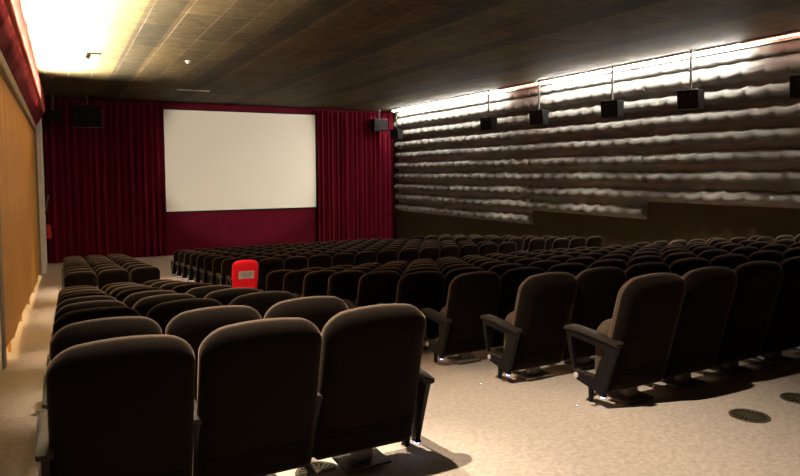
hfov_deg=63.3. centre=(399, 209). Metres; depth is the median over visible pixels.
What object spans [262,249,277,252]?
seat
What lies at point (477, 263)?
seat
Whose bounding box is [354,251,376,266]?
seat
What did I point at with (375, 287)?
seat
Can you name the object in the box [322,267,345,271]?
seat
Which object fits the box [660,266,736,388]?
seat
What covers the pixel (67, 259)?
seat
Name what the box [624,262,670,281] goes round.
seat
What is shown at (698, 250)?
seat
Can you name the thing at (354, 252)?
seat
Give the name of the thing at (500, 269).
seat
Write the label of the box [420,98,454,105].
light
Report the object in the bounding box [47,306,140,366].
seat
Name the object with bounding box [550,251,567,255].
seat
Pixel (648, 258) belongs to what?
seat
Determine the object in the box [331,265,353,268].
seat
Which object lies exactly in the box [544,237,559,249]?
seat
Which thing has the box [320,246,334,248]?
seat
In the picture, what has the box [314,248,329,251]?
seat
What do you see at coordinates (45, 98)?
wall
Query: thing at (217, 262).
seat
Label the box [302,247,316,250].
seat
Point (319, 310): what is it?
seat
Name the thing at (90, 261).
seat
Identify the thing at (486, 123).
wall speaker
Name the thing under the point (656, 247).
seat
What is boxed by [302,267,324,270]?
seat
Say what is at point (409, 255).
seat
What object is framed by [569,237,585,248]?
seat
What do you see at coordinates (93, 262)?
seat
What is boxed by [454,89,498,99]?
light
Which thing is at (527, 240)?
seat
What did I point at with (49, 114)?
grille
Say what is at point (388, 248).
seat
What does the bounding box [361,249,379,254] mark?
seat
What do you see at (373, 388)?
seat
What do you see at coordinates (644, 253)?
seat
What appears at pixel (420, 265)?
seat
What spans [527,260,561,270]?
seat
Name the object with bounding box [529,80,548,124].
wall speaker
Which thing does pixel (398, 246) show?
seat
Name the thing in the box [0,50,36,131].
trim
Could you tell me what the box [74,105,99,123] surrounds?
grille
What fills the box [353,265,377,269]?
seat
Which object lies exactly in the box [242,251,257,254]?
seat
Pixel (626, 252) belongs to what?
seat
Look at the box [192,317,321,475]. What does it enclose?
seat
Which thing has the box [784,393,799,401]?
grille
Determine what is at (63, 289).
seat
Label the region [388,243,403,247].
seat
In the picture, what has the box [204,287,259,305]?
seat
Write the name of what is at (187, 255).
seat
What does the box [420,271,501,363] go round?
seat
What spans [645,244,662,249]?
seat
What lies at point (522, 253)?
seat
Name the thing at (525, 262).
seat
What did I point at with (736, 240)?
seat
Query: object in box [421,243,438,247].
seat
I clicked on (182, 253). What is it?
seat
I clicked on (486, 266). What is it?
seat
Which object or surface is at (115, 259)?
seat
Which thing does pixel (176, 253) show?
seat
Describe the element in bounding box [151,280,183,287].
seat
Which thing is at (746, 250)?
seat
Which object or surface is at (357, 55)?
ceiling
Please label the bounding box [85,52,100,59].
light
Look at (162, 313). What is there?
seat
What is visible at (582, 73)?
light
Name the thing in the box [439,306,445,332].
seat cushion
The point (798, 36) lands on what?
trim
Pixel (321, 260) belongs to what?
seat
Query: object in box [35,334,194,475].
seat
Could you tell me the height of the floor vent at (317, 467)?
0.006 m
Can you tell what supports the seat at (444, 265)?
on the floor
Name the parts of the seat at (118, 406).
armrest, panel, backrest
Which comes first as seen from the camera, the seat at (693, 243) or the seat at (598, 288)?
the seat at (598, 288)
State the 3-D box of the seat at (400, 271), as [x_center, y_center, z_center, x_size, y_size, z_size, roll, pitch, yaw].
[-0.306,1.214,9.189,0.578,0.868,0.617,-2,4,-28]
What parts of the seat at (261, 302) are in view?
backrest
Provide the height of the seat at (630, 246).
0.868 m
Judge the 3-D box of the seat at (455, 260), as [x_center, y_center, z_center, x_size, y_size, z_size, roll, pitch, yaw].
[0.741,1.244,10.965,0.578,0.868,0.617,-2,4,-28]
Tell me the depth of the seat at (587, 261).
7.98 m
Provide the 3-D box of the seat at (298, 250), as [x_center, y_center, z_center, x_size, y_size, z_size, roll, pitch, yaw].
[-2.811,1.492,17.920,0.578,0.868,0.617,-2,4,-28]
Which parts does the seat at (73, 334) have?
armrest, backrest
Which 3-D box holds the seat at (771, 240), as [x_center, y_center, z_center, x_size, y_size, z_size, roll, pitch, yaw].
[7.033,0.943,12.902,0.600,0.868,0.562,-2,4,-28]
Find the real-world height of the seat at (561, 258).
0.868 m
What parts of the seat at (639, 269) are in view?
backrest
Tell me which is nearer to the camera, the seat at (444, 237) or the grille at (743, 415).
the grille at (743, 415)
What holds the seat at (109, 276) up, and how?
on the floor
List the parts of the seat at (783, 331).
floor plate, backrest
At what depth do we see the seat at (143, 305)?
5.49 m
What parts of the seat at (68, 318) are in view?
armrest, backrest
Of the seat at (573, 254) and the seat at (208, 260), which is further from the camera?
the seat at (208, 260)
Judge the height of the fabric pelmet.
1.276 m
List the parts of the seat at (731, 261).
backrest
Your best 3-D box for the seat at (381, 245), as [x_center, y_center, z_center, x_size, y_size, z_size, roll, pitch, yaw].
[-0.763,1.417,19.008,0.578,0.868,0.617,-2,4,-28]
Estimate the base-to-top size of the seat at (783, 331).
0.868 m
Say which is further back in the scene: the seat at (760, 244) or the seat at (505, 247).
the seat at (505, 247)
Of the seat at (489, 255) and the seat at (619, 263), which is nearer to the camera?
the seat at (619, 263)
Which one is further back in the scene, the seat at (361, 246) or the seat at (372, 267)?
the seat at (361, 246)
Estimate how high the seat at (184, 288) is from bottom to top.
0.868 m
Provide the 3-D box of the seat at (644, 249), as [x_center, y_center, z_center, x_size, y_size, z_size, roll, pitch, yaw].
[3.703,1.010,10.252,0.578,0.868,0.617,-2,4,-28]
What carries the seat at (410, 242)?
on the floor
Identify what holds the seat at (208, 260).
on the floor
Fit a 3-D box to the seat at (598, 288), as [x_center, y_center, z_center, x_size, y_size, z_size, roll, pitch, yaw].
[1.548,0.894,5.601,0.578,0.868,0.617,-2,4,-28]
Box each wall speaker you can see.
[44,93,61,121]
[73,95,103,127]
[371,110,387,131]
[390,108,402,138]
[480,90,496,129]
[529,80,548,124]
[600,65,623,117]
[677,50,703,109]
[789,74,799,98]
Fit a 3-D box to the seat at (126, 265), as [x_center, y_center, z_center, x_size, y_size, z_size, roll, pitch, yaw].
[-6.085,1.600,14.915,0.634,0.868,0.617,-2,4,-28]
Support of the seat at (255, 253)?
on the floor
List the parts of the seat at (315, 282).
backrest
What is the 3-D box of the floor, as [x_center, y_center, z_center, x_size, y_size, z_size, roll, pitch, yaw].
[-0.301,2.037,14.288,16.580,2.680,31.350,-2,4,-28]
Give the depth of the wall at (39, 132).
21.89 m
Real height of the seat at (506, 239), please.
0.868 m
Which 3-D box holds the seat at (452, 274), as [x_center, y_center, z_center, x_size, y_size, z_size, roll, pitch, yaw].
[0.617,1.054,7.393,0.578,0.868,0.617,-2,4,-28]
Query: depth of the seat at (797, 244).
8.38 m
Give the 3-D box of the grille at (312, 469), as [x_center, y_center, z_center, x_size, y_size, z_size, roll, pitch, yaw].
[-0.426,1.358,3.374,0.189,0.004,0.187,1,4,27]
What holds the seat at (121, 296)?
on the floor
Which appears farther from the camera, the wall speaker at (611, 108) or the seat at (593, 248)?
the wall speaker at (611, 108)
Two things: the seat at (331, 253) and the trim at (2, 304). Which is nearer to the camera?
the trim at (2, 304)
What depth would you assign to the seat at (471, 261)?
10.93 m
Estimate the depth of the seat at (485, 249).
16.79 m
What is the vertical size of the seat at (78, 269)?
0.868 m
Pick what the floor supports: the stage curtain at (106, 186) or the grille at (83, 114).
the stage curtain at (106, 186)
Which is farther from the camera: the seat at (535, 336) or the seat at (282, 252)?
the seat at (282, 252)
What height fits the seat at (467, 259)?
0.868 m
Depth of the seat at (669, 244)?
11.62 m
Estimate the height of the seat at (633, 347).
0.868 m
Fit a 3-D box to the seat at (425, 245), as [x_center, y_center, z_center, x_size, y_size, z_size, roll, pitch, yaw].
[0.689,1.344,17.480,0.578,0.868,0.617,-2,4,-28]
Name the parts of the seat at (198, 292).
backrest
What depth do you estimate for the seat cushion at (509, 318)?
5.18 m
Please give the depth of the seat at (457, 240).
22.24 m
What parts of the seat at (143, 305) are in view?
backrest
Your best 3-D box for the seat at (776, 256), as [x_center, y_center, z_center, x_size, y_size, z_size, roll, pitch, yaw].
[3.561,0.826,6.758,0.578,0.868,0.617,-2,4,-28]
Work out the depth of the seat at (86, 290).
7.92 m
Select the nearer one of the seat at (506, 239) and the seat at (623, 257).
the seat at (623, 257)
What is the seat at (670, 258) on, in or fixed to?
on the floor
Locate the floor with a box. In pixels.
[0,255,799,475]
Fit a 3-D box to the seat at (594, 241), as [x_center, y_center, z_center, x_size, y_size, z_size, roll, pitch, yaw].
[5.420,1.160,18.585,0.634,0.868,0.617,-2,4,-28]
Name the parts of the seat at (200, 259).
panel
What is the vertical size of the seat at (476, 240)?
0.868 m
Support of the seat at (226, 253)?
on the floor
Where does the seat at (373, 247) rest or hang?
on the floor
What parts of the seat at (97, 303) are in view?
backrest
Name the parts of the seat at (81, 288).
backrest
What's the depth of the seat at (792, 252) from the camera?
6.68 m
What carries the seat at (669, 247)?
on the floor
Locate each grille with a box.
[45,110,60,119]
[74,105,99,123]
[300,463,335,475]
[374,119,387,129]
[732,410,766,420]
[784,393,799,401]
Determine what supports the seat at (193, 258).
on the floor
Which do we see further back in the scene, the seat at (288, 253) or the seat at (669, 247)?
the seat at (288, 253)
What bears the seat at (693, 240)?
on the floor
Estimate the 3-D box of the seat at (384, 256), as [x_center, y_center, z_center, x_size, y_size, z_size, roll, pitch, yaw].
[-0.394,1.374,15.797,0.578,0.868,0.617,-2,4,-28]
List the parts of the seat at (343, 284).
backrest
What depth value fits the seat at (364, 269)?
9.85 m
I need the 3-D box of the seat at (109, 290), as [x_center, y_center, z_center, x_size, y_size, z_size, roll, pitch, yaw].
[-3.991,1.467,9.401,0.578,0.868,0.617,-2,4,-28]
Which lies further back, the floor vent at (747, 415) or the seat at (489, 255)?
the seat at (489, 255)
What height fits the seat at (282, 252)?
0.868 m
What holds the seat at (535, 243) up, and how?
on the floor
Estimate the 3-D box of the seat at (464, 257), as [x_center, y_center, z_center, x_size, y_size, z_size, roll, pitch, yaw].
[1.359,1.349,13.590,0.578,0.868,0.617,-2,4,-28]
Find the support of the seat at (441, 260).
on the floor
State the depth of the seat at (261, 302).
4.93 m
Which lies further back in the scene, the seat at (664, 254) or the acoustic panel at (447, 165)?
the acoustic panel at (447, 165)
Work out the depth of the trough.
8.63 m
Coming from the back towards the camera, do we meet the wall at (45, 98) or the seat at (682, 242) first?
the wall at (45, 98)
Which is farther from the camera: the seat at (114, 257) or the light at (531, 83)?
the light at (531, 83)
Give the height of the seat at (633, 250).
0.868 m
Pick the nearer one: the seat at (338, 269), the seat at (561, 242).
the seat at (338, 269)
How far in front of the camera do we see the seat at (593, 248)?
13.43 m
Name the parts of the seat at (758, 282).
floor plate, backrest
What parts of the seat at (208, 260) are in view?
panel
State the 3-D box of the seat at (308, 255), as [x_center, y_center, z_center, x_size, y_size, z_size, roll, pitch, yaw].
[-2.383,1.456,15.848,0.578,0.868,0.617,-2,4,-28]
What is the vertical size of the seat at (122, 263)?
0.868 m
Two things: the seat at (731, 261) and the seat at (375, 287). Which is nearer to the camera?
the seat at (731, 261)
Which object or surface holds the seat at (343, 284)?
on the floor
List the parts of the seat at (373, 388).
panel, armrest, floor plate, backrest, panel, armrest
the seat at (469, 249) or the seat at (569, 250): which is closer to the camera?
the seat at (569, 250)
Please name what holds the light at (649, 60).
attached to the ceiling
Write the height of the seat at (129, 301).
0.868 m
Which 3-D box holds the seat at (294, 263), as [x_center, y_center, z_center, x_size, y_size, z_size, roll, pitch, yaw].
[-2.418,1.447,14.664,0.578,0.868,0.617,-2,4,-28]
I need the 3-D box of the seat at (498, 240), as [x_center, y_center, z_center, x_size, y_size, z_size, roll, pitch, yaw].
[2.941,1.283,20.745,0.600,0.868,0.562,-2,4,-28]
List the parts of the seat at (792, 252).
backrest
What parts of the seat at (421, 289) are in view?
backrest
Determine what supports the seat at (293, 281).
on the floor
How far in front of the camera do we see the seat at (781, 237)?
12.86 m
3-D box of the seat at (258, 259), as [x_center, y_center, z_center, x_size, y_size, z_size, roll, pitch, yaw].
[-3.383,1.492,15.259,0.578,0.868,0.617,-2,4,-28]
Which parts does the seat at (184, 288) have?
backrest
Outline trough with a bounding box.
[4,0,43,111]
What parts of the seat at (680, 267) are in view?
backrest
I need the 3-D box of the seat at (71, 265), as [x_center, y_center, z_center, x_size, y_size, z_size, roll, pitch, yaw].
[-7.566,1.665,15.164,0.600,0.868,0.562,-2,4,-28]
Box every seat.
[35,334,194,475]
[42,316,161,408]
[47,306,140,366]
[49,300,126,353]
[51,295,117,338]
[53,292,109,324]
[55,285,95,311]
[55,287,99,313]
[57,289,104,301]
[61,257,82,270]
[62,259,84,273]
[62,260,86,275]
[62,262,87,278]
[62,264,89,281]
[62,266,91,284]
[62,268,93,288]
[64,271,96,287]
[87,257,107,263]
[88,259,108,265]
[90,260,112,267]
[91,262,115,269]
[93,264,118,272]
[95,266,122,285]
[97,269,128,289]
[101,282,135,291]
[105,284,141,294]
[108,254,125,259]
[110,256,128,260]
[110,285,150,297]
[113,257,133,262]
[115,287,162,301]
[116,258,136,264]
[119,260,140,266]
[122,262,145,269]
[123,290,176,307]
[126,264,152,281]
[130,266,159,283]
[133,293,195,316]
[142,279,171,285]
[146,298,222,333]
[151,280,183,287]
[160,281,195,289]
[165,305,261,401]
[170,249,186,275]
[172,283,211,293]
[175,250,193,277]
[180,251,199,279]
[185,285,232,297]
[186,252,208,280]
[192,253,215,282]
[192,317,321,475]
[199,255,223,282]
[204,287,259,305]
[207,256,233,284]
[212,251,227,254]
[216,258,244,285]
[220,252,235,255]
[226,260,257,288]
[229,253,246,257]
[229,291,295,318]
[238,255,256,259]
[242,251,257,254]
[248,256,268,265]
[250,252,267,255]
[252,249,267,251]
[257,258,283,290]
[258,270,293,291]
[261,253,279,257]
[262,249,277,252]
[264,296,348,332]
[272,250,288,254]
[272,254,291,260]
[273,247,286,250]
[281,248,297,251]
[283,270,312,296]
[284,252,300,255]
[284,256,308,270]
[293,249,309,252]
[293,270,336,297]
[296,253,315,259]
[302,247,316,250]
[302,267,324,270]
[305,250,322,254]
[308,254,331,267]
[312,303,434,472]
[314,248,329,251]
[318,251,337,257]
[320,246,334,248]
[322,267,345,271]
[326,249,342,252]
[327,270,365,308]
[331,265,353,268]
[332,253,354,266]
[333,247,348,250]
[338,245,352,247]
[341,250,358,255]
[342,271,401,308]
[344,267,371,272]
[347,248,363,251]
[352,245,367,248]
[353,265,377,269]
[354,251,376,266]
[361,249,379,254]
[361,263,381,266]
[366,246,382,250]
[370,244,385,248]
[371,267,403,275]
[376,271,444,348]
[377,250,398,264]
[377,264,405,271]
[382,262,407,268]
[383,247,400,251]
[385,245,401,249]
[386,261,409,265]
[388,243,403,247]
[398,248,419,263]
[401,267,440,276]
[402,246,419,250]
[403,244,420,249]
[404,264,437,271]
[406,242,421,246]
[407,262,436,267]
[411,260,434,263]
[412,236,424,241]
[419,247,439,261]
[420,245,438,250]
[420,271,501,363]
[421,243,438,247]
[425,236,438,240]
[435,257,456,263]
[436,258,459,265]
[437,259,463,268]
[437,267,484,336]
[438,261,468,271]
[439,236,452,242]
[439,240,454,245]
[439,242,455,248]
[439,243,457,256]
[439,245,459,257]
[441,264,475,276]
[454,236,468,243]
[459,242,474,253]
[459,244,478,258]
[460,255,479,259]
[463,256,483,261]
[467,257,490,263]
[471,237,484,244]
[472,259,498,266]
[477,241,492,254]
[479,243,497,256]
[479,261,508,270]
[480,272,577,379]
[485,253,501,257]
[488,263,524,276]
[489,237,503,252]
[490,254,508,258]
[491,267,545,352]
[496,255,516,260]
[498,242,516,253]
[504,236,516,241]
[504,256,527,262]
[508,237,523,251]
[509,251,522,254]
[514,258,541,266]
[516,252,532,255]
[519,238,545,251]
[520,235,531,243]
[522,236,537,250]
[524,253,542,257]
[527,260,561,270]
[532,250,546,252]
[534,254,556,259]
[540,250,555,253]
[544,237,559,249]
[546,263,587,276]
[547,255,573,263]
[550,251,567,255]
[552,238,569,249]
[562,267,626,368]
[563,249,578,251]
[563,252,584,257]
[563,273,685,403]
[564,236,575,240]
[564,257,596,266]
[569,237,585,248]
[575,249,593,252]
[578,253,603,260]
[585,236,602,246]
[586,247,600,249]
[588,259,627,270]
[589,250,610,255]
[598,254,629,262]
[599,247,616,251]
[607,250,632,257]
[608,245,622,248]
[615,247,636,253]
[622,245,640,249]
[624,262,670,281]
[627,255,663,266]
[630,251,660,259]
[634,248,660,254]
[635,242,649,247]
[640,246,660,251]
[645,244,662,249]
[653,241,668,246]
[660,246,685,253]
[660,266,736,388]
[661,248,689,258]
[662,244,684,248]
[663,252,696,265]
[669,257,711,276]
[670,240,686,246]
[685,242,706,248]
[687,239,705,244]
[687,244,709,251]
[691,246,716,254]
[697,249,728,260]
[706,237,721,243]
[708,238,727,245]
[710,254,748,268]
[710,261,782,375]
[713,242,734,248]
[719,244,743,251]
[729,237,746,243]
[729,246,759,256]
[738,240,757,245]
[747,241,769,249]
[748,236,763,239]
[748,250,783,262]
[754,256,799,363]
[756,236,774,243]
[760,244,788,252]
[773,239,795,246]
[775,235,793,240]
[783,247,799,259]
[789,242,799,248]
[794,234,799,241]
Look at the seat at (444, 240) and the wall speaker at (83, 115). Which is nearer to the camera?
the seat at (444, 240)
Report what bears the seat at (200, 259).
on the floor
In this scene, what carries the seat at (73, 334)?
on the floor
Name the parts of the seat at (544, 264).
backrest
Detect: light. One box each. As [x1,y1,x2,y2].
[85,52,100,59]
[391,104,420,110]
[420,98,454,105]
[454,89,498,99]
[498,82,535,90]
[535,72,588,83]
[587,59,654,73]
[654,42,740,61]
[740,30,799,44]
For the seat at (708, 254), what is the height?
0.868 m
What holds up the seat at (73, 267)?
on the floor
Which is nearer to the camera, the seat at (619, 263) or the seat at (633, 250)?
the seat at (619, 263)
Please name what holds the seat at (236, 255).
on the floor
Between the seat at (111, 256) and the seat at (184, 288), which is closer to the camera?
the seat at (184, 288)
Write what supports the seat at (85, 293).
on the floor
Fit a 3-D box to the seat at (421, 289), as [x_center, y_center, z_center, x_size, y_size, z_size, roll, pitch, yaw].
[0.124,1.071,7.060,0.600,0.868,0.562,-2,4,-28]
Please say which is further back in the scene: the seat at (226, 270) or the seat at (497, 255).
the seat at (226, 270)
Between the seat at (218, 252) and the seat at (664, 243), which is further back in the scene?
the seat at (218, 252)
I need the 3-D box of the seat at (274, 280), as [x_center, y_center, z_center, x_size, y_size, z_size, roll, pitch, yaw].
[-2.170,1.471,11.557,0.600,0.868,0.562,-2,4,-28]
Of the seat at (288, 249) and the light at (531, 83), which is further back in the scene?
the light at (531, 83)
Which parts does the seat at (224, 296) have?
backrest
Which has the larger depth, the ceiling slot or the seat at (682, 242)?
the ceiling slot
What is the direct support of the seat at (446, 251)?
on the floor
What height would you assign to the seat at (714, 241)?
0.868 m
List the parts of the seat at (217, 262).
panel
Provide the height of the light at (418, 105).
0.084 m
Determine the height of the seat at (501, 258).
0.868 m
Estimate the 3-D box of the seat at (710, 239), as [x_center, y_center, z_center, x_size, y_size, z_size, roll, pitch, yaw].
[7.182,1.057,15.211,0.634,0.868,0.617,-2,4,-28]
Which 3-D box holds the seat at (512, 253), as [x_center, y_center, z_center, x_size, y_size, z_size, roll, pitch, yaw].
[2.395,1.310,14.111,0.578,0.868,0.617,-2,4,-28]
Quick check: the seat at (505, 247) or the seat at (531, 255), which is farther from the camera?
the seat at (505, 247)
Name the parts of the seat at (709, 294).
floor plate, backrest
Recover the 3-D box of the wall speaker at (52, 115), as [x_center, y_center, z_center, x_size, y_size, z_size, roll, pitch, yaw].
[-12.479,-3.682,23.326,0.550,1.000,0.360,-2,4,-28]
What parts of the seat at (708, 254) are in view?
backrest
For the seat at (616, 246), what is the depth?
13.69 m
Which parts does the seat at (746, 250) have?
backrest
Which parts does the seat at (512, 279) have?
floor plate, backrest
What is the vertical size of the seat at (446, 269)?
0.868 m
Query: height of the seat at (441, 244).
0.868 m
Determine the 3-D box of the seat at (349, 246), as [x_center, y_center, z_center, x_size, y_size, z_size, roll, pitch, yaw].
[-1.746,1.463,19.637,0.578,0.868,0.617,-2,4,-28]
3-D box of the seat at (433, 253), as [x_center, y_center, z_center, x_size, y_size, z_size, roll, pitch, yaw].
[0.636,1.337,16.330,0.578,0.868,0.617,-2,4,-28]
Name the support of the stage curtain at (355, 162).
on the floor
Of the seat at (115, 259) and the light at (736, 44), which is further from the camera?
the seat at (115, 259)
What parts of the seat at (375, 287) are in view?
armrest, backrest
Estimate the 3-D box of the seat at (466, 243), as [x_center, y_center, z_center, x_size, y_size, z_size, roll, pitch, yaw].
[1.736,1.306,17.979,0.578,0.868,0.617,-2,4,-28]
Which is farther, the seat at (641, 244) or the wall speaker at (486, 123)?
the wall speaker at (486, 123)
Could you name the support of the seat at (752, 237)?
on the floor
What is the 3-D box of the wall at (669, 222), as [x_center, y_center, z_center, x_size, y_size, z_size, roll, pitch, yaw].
[6.963,-0.525,17.795,0.300,6.900,31.050,-2,4,-28]
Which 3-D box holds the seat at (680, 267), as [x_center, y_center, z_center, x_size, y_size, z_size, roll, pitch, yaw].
[2.549,0.861,6.191,0.578,0.868,0.617,-2,4,-28]
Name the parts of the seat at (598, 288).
floor plate, backrest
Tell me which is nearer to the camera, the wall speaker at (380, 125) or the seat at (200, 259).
the seat at (200, 259)
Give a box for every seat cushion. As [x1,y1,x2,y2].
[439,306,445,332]
[504,311,513,347]
[595,319,611,372]
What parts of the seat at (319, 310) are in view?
backrest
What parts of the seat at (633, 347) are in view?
panel, armrest, floor plate, backrest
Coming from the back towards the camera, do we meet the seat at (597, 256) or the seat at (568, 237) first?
the seat at (568, 237)
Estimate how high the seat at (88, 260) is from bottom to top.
0.868 m
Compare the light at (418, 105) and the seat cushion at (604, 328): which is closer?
the seat cushion at (604, 328)
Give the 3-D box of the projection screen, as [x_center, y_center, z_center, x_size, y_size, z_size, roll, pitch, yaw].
[-6.684,-2.101,27.836,6.580,4.250,0.060,-2,4,-28]
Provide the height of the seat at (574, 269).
0.868 m
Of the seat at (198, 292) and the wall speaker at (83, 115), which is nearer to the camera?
the seat at (198, 292)
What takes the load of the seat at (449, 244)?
on the floor
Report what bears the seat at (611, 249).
on the floor
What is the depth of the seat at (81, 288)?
8.83 m
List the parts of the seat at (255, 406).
panel, armrest, backrest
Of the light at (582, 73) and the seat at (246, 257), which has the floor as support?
the seat at (246, 257)
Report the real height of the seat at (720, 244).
0.868 m
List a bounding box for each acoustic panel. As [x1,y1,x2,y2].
[394,88,532,224]
[527,67,648,218]
[641,39,799,208]
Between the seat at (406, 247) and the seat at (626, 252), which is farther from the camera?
the seat at (406, 247)
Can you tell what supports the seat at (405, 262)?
on the floor
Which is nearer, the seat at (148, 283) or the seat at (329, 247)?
the seat at (148, 283)
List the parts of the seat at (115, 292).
backrest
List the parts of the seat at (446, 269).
backrest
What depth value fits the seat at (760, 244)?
9.55 m
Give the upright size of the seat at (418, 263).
0.868 m
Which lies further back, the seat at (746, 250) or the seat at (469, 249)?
the seat at (469, 249)
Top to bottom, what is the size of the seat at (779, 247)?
0.868 m
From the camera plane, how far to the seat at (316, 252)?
16.76 m
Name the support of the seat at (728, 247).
on the floor
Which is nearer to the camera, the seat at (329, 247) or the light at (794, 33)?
the light at (794, 33)
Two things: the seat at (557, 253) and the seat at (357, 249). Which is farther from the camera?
the seat at (357, 249)
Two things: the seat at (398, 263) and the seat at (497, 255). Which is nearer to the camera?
the seat at (398, 263)
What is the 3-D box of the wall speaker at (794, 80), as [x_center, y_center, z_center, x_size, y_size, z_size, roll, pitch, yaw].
[8.321,-3.020,13.276,0.370,1.410,0.520,-3,4,-42]
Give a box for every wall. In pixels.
[0,74,38,372]
[36,118,46,273]
[42,97,391,262]
[392,111,799,247]
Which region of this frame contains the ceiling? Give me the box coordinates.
[20,0,799,111]
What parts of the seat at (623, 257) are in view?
backrest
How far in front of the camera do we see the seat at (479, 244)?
17.89 m
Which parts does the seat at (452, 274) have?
backrest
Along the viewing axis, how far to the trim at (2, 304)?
7.68 m
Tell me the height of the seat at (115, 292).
0.868 m
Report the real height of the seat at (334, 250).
0.868 m
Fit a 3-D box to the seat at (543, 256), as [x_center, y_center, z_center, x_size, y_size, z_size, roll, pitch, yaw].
[2.216,1.128,10.620,0.578,0.868,0.617,-2,4,-28]
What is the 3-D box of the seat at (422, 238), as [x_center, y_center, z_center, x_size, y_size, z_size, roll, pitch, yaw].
[0.610,1.418,25.208,0.600,0.868,0.562,-2,4,-28]
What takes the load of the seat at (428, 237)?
on the floor
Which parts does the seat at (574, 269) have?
backrest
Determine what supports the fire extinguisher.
attached to the wall at (39, 132)
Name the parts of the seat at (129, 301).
backrest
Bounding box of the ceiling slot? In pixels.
[176,89,208,91]
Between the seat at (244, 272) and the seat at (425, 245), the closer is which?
the seat at (244, 272)
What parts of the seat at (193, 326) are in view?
backrest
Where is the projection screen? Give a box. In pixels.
[163,108,316,212]
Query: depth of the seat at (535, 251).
14.06 m
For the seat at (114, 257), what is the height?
0.868 m
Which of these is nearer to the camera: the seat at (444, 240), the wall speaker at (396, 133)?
the seat at (444, 240)
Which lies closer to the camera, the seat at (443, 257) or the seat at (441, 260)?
the seat at (441, 260)
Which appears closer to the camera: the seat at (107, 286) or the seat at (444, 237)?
the seat at (107, 286)
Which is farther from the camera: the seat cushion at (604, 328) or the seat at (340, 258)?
the seat at (340, 258)
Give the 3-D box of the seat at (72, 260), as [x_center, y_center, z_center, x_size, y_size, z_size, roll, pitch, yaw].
[-8.499,1.719,16.949,0.600,0.868,0.562,-2,4,-28]
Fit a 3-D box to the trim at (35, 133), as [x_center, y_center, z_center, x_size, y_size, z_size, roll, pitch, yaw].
[-12.120,-0.089,21.618,0.180,5.020,0.300,-2,4,-28]
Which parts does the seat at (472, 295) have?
panel, armrest, floor plate, backrest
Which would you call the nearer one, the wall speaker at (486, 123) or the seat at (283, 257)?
the seat at (283, 257)
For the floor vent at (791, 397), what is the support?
in the floor
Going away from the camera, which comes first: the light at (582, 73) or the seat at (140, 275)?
the seat at (140, 275)
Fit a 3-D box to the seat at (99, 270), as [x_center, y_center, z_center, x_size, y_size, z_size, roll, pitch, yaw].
[-6.140,1.592,13.709,0.578,0.868,0.617,-2,4,-28]
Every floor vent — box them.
[295,461,339,475]
[728,408,770,422]
[780,392,799,403]
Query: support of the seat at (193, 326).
on the floor
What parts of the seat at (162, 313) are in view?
backrest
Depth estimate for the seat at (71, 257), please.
18.51 m
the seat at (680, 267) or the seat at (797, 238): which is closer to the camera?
the seat at (680, 267)
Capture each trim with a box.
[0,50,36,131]
[0,208,6,369]
[34,131,41,274]
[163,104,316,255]
[398,35,799,111]
[400,38,799,111]
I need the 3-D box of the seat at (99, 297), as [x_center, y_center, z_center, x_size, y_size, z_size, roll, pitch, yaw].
[-3.088,1.244,6.384,0.600,0.868,0.562,-2,4,-28]
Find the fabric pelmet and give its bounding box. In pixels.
[0,0,44,125]
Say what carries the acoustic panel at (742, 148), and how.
attached to the wall at (669, 222)
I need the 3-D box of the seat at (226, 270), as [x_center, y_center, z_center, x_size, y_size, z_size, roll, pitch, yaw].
[-3.876,1.512,14.927,0.600,0.868,0.562,-2,4,-28]
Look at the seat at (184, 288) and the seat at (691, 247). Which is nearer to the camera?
the seat at (184, 288)
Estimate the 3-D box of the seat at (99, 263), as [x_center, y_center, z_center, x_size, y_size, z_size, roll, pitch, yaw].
[-7.072,1.646,15.494,0.578,0.868,0.617,-2,4,-28]
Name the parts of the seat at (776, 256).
backrest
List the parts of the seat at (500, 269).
backrest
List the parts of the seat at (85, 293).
backrest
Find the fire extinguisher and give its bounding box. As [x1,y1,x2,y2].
[46,223,52,238]
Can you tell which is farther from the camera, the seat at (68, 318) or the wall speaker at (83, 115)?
the wall speaker at (83, 115)
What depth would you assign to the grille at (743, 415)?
4.01 m
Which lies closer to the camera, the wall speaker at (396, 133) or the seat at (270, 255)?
the seat at (270, 255)
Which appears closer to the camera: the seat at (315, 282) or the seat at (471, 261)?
the seat at (315, 282)
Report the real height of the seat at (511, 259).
0.868 m
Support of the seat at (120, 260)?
on the floor
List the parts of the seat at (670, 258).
backrest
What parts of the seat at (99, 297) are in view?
backrest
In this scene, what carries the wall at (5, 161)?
on the floor
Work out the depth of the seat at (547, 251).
12.91 m
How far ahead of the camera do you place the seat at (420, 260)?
11.61 m
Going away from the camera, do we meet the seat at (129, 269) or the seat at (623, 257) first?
the seat at (623, 257)
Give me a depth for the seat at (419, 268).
8.01 m
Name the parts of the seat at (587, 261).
backrest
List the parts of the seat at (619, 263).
backrest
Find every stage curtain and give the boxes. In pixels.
[43,100,166,262]
[317,111,392,241]
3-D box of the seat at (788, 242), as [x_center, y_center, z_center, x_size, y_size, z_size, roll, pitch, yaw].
[5.736,0.870,10.112,0.578,0.868,0.617,-2,4,-28]
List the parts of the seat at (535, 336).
panel, armrest, floor plate, backrest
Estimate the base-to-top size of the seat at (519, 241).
0.868 m
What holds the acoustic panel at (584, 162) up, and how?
attached to the wall at (669, 222)
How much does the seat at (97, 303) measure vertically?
0.868 m
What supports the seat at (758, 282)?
on the floor
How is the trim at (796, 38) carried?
attached to the wall at (669, 222)
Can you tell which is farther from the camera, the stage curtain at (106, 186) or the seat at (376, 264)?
the stage curtain at (106, 186)
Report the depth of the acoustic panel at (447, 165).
25.27 m
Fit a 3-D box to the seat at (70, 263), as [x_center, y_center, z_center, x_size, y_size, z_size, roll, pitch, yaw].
[-8.033,1.692,16.057,0.600,0.868,0.562,-2,4,-28]

